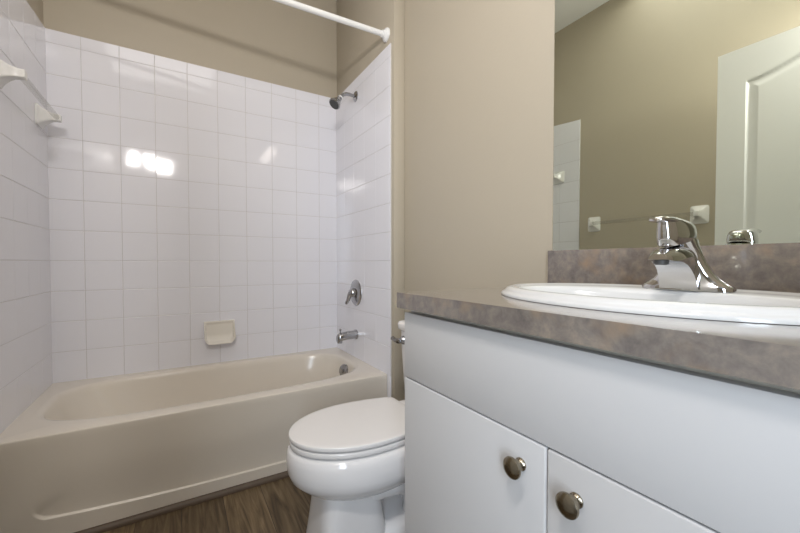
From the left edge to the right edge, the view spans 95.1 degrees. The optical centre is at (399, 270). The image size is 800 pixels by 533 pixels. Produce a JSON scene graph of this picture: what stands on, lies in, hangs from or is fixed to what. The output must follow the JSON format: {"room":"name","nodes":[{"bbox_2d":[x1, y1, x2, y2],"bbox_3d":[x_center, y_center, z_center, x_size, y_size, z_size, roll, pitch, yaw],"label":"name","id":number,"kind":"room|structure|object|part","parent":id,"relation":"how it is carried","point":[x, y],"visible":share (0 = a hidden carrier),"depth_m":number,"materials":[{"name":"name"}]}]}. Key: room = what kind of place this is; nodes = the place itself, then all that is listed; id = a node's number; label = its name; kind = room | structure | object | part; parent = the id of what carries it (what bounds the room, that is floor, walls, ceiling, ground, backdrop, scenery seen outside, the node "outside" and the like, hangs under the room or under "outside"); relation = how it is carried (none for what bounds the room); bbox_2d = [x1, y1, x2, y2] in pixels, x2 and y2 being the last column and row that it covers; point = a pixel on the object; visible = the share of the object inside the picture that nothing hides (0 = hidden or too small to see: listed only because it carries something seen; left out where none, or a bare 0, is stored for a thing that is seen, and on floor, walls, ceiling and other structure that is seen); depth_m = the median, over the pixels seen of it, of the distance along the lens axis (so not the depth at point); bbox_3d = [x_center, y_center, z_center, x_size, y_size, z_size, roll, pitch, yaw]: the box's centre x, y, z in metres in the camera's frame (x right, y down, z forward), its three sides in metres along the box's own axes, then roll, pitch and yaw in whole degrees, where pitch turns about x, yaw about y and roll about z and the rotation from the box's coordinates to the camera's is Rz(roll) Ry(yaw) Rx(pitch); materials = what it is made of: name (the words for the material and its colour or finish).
{"room":"bathroom","nodes":[
{"label":"bathroom","id":0,"kind":"room"},
{"bbox_2d":[0,0,52,433],"bbox_3d":[-1.177,-0.443,0.754,0.120,2.868,2.686,-1,1,-31],"label":"wall","id":1,"kind":"structure","parent":0,"point":[25,282],"depth_m":1.53,"materials":[{"name":"white tile"}]},
{"bbox_2d":[0,59,61,128],"bbox_3d":[-1.528,-0.716,1.523,0.082,0.097,0.571,-1,1,-31],"label":"towel bar","id":2,"kind":"object","parent":1,"relation":"attached to","point":[8,73],"visible":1,"depth_m":1.34,"materials":[{"name":"white ceramic"}]},
{"bbox_3d":[-1.405,-0.711,1.320,0.082,0.097,0.096,-1,1,-31],"label":"post","id":3,"kind":"part","parent":2,"relation":"part of","materials":[{"name":"white ceramic"}]},
{"bbox_3d":[-1.651,-0.720,1.726,0.082,0.097,0.096,-1,1,-31],"label":"post","id":4,"kind":"part","parent":2,"relation":"part of","materials":[{"name":"white ceramic"}]},
{"bbox_2d":[43,0,336,382],"bbox_3d":[-1.111,-0.476,2.294,1.604,2.868,0.120,-1,1,-31],"label":"wall","id":5,"kind":"structure","parent":0,"point":[192,152],"depth_m":2.14,"materials":[{"name":"white tile"}]},
{"bbox_2d":[204,320,235,344],"bbox_3d":[-1.091,0.374,2.217,0.168,0.132,0.062,-1,1,-31],"label":"soap dish","id":6,"kind":"object","parent":5,"relation":"attached to","point":[223,331],"visible":1,"depth_m":2.23,"materials":[{"name":"beige ceramic"}]},
{"bbox_2d":[103,477,310,532],"bbox_3d":[-0.106,1.028,0.488,3.700,0.060,4.306,-1,1,-31],"label":"floor","id":7,"kind":"structure","parent":0,"point":[278,506],"depth_m":1.46,"materials":[{"name":"wood"}]},
{"bbox_2d":[0,347,386,532],"bbox_3d":[-0.915,0.768,1.936,1.523,0.396,0.741,-1,1,-31],"label":"bathtub","id":8,"kind":"object","parent":7,"relation":"on","point":[85,453],"visible":0.73,"depth_m":1.55,"materials":[{"name":"beige ceramic"}]},
{"bbox_2d":[74,471,288,532],"bbox_3d":[-0.713,0.962,1.618,1.527,0.021,0.020,-1,1,-31],"label":"trim","id":9,"kind":"structure","parent":8,"relation":"attached to","point":[146,515],"depth_m":1.50,"materials":[{"name":"brown wood"}]},
{"bbox_2d":[0,347,386,452],"bbox_3d":[-0.915,0.723,1.935,1.523,0.305,0.741,-1,1,-31],"label":"basin","id":10,"kind":"object","parent":8,"relation":"in","point":[251,405],"depth_m":1.73,"materials":[{"name":"beige ceramic"}]},
{"bbox_3d":[-0.351,0.627,2.286,0.080,0.081,0.039,1,2,39],"label":"overflow plate","id":11,"kind":"part","parent":8,"relation":"part of","materials":[{"name":"silver metal"}]},
{"bbox_2d":[286,320,406,532],"bbox_3d":[-0.037,0.602,1.350,0.745,0.753,0.474,-1,1,-31],"label":"toilet","id":12,"kind":"object","parent":7,"relation":"on","point":[349,457],"visible":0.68,"depth_m":1.16,"materials":[{"name":"white ceramic"}]},
{"bbox_3d":[-0.154,0.557,1.279,0.452,0.022,0.346,-1,1,-31],"label":"seat","id":13,"kind":"part","parent":12,"relation":"part of","materials":[{"name":"white plastic"}]},
{"bbox_3d":[-0.138,0.543,1.288,0.494,0.040,0.350,-1,1,-31],"label":"lid","id":14,"kind":"part","parent":12,"relation":"part of","materials":[{"name":"white plastic"}]},
{"bbox_3d":[-0.009,0.301,1.579,0.043,0.038,0.061,-1,1,-31],"label":"flush lever","id":15,"kind":"part","parent":12,"relation":"part of","materials":[{"name":"silver metal"}]},
{"bbox_3d":[0.187,0.243,1.479,0.220,0.040,0.474,-1,1,-31],"label":"tank lid","id":16,"kind":"part","parent":12,"relation":"part of","materials":[{"name":"white ceramic"}]},
{"bbox_3d":[0.189,0.411,1.483,0.200,0.296,0.452,-1,1,-31],"label":"tank","id":17,"kind":"part","parent":12,"relation":"part of","materials":[{"name":"white ceramic"}]},
{"bbox_2d":[405,310,799,532],"bbox_3d":[0.460,0.544,0.689,0.600,0.898,0.838,-1,1,-31],"label":"vanity cabinet","id":18,"kind":"object","parent":7,"relation":"on","point":[506,431],"visible":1,"depth_m":0.51,"materials":[{"name":"white wood"}]},
{"bbox_3d":[0.124,0.570,0.740,0.018,0.609,0.404,-1,1,-31],"label":"door","id":19,"kind":"part","parent":18,"relation":"part of","materials":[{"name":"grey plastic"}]},
{"bbox_3d":[0.184,0.315,0.587,0.028,0.035,0.035,-1,1,-31],"label":"knob","id":20,"kind":"part","parent":18,"relation":"part of","materials":[{"name":"silver metal"}]},
{"bbox_3d":[0.235,0.322,0.505,0.028,0.035,0.035,-1,1,-31],"label":"knob","id":21,"kind":"part","parent":18,"relation":"part of","materials":[{"name":"silver metal"}]},
{"bbox_2d":[397,243,799,389],"bbox_3d":[0.464,0.021,0.683,0.590,0.148,0.846,-1,1,-31],"label":"countertop","id":22,"kind":"structure","parent":18,"relation":"on","point":[760,352],"depth_m":0.54,"materials":[{"name":"stone"}]},
{"bbox_2d":[501,283,799,324],"bbox_3d":[0.477,0.119,0.693,0.447,0.162,0.629,-1,1,-31],"label":"sink","id":23,"kind":"object","parent":22,"relation":"in","point":[752,306],"visible":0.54,"depth_m":0.61,"materials":[{"name":"white ceramic"}]},
{"bbox_2d":[642,216,736,292],"bbox_3d":[0.549,-0.032,0.733,0.159,0.146,0.162,-1,1,-31],"label":"faucet","id":24,"kind":"object","parent":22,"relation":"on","point":[680,263],"visible":1,"depth_m":0.71,"materials":[{"name":"silver metal"}]},
{"bbox_3d":[0.540,-0.076,0.726,0.138,0.059,0.051,-1,1,-31],"label":"handle","id":25,"kind":"part","parent":24,"relation":"part of","materials":[{"name":"silver metal"}]},
{"bbox_3d":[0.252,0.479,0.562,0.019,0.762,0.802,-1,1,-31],"label":"rail","id":26,"kind":"part","parent":18,"relation":"part of","materials":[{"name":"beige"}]},
{"bbox_3d":[0.341,0.577,0.380,0.018,0.609,0.430,-1,1,-31],"label":"door","id":27,"kind":"part","parent":18,"relation":"part of","materials":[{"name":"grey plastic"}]},
{"bbox_2d":[336,0,403,400],"bbox_3d":[-0.218,-0.476,2.297,0.072,2.868,0.816,-1,1,-31],"label":"wall","id":28,"kind":"structure","parent":0,"point":[369,129],"depth_m":2.14,"materials":[{"name":"white tile"}]},
{"bbox_2d":[272,0,389,42],"bbox_3d":[-0.788,-1.324,1.679,1.565,0.182,0.072,-1,1,-23],"label":"shower curtain rod","id":29,"kind":"object","parent":28,"relation":"attached to","point":[384,34],"visible":1,"depth_m":1.87,"materials":[{"name":"white metal"}]},
{"bbox_2d":[329,91,357,109],"bbox_3d":[-0.352,-1.063,2.267,0.176,0.140,0.078,-1,1,-31],"label":"showerhead","id":30,"kind":"object","parent":28,"relation":"attached to","point":[334,102],"visible":1,"depth_m":2.25,"materials":[{"name":"silver metal"}]},
{"bbox_3d":[-0.333,-1.088,2.285,0.105,0.052,0.021,-1,1,-31],"label":"arm","id":31,"kind":"part","parent":30,"relation":"part of","materials":[{"name":"silver metal"}]},
{"bbox_2d":[336,329,357,343],"bbox_3d":[-0.336,0.410,2.316,0.130,0.090,0.062,-1,1,-31],"label":"tub spout","id":32,"kind":"object","parent":28,"relation":"attached to","point":[347,335],"visible":1,"depth_m":2.29,"materials":[{"name":"silver metal"}]},
{"bbox_2d":[345,280,361,305],"bbox_3d":[-0.308,0.142,2.327,0.066,0.166,0.166,-1,1,-31],"label":"shower valve","id":33,"kind":"object","parent":28,"relation":"attached to","point":[355,292],"visible":1,"depth_m":2.31,"materials":[{"name":"silver metal"}]},
{"bbox_3d":[-0.324,0.177,2.335,0.055,0.084,0.035,1,1,27],"label":"lever","id":34,"kind":"part","parent":33,"relation":"part of","materials":[{"name":"silver metal"}]},
{"bbox_3d":[-0.252,-0.324,2.294,0.008,1.780,0.781,-1,1,-31],"label":"panel","id":35,"kind":"part","parent":28,"relation":"part of","materials":[{"name":"white tile"}]},
{"bbox_3d":[-0.059,0.768,2.000,0.008,0.394,0.036,-1,1,-31],"label":"leg","id":36,"kind":"part","parent":28,"relation":"part of","materials":[{"name":"white tile"}]},
{"bbox_2d":[404,0,554,399],"bbox_3d":[0.291,-0.462,1.643,0.120,2.868,2.686,-1,1,-31],"label":"wall","id":37,"kind":"structure","parent":0,"point":[479,74],"depth_m":1.49,"materials":[{"name":"beige paint"}]},
{"bbox_2d":[547,243,799,292],"bbox_3d":[0.706,-0.001,0.829,0.022,0.111,0.845,-1,1,-31],"label":"backsplash","id":38,"kind":"structure","parent":37,"relation":"attached to","point":[771,266],"depth_m":0.82,"materials":[{"name":"stone"}]},
{"bbox_2d":[553,0,799,249],"bbox_3d":[0.714,-0.573,0.820,0.006,1.031,0.837,-1,1,-31],"label":"wall mirror","id":39,"kind":"object","parent":37,"relation":"attached to","point":[689,110],"visible":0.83,"depth_m":0.89,"materials":[{"name":"clear glass"}]}
]}

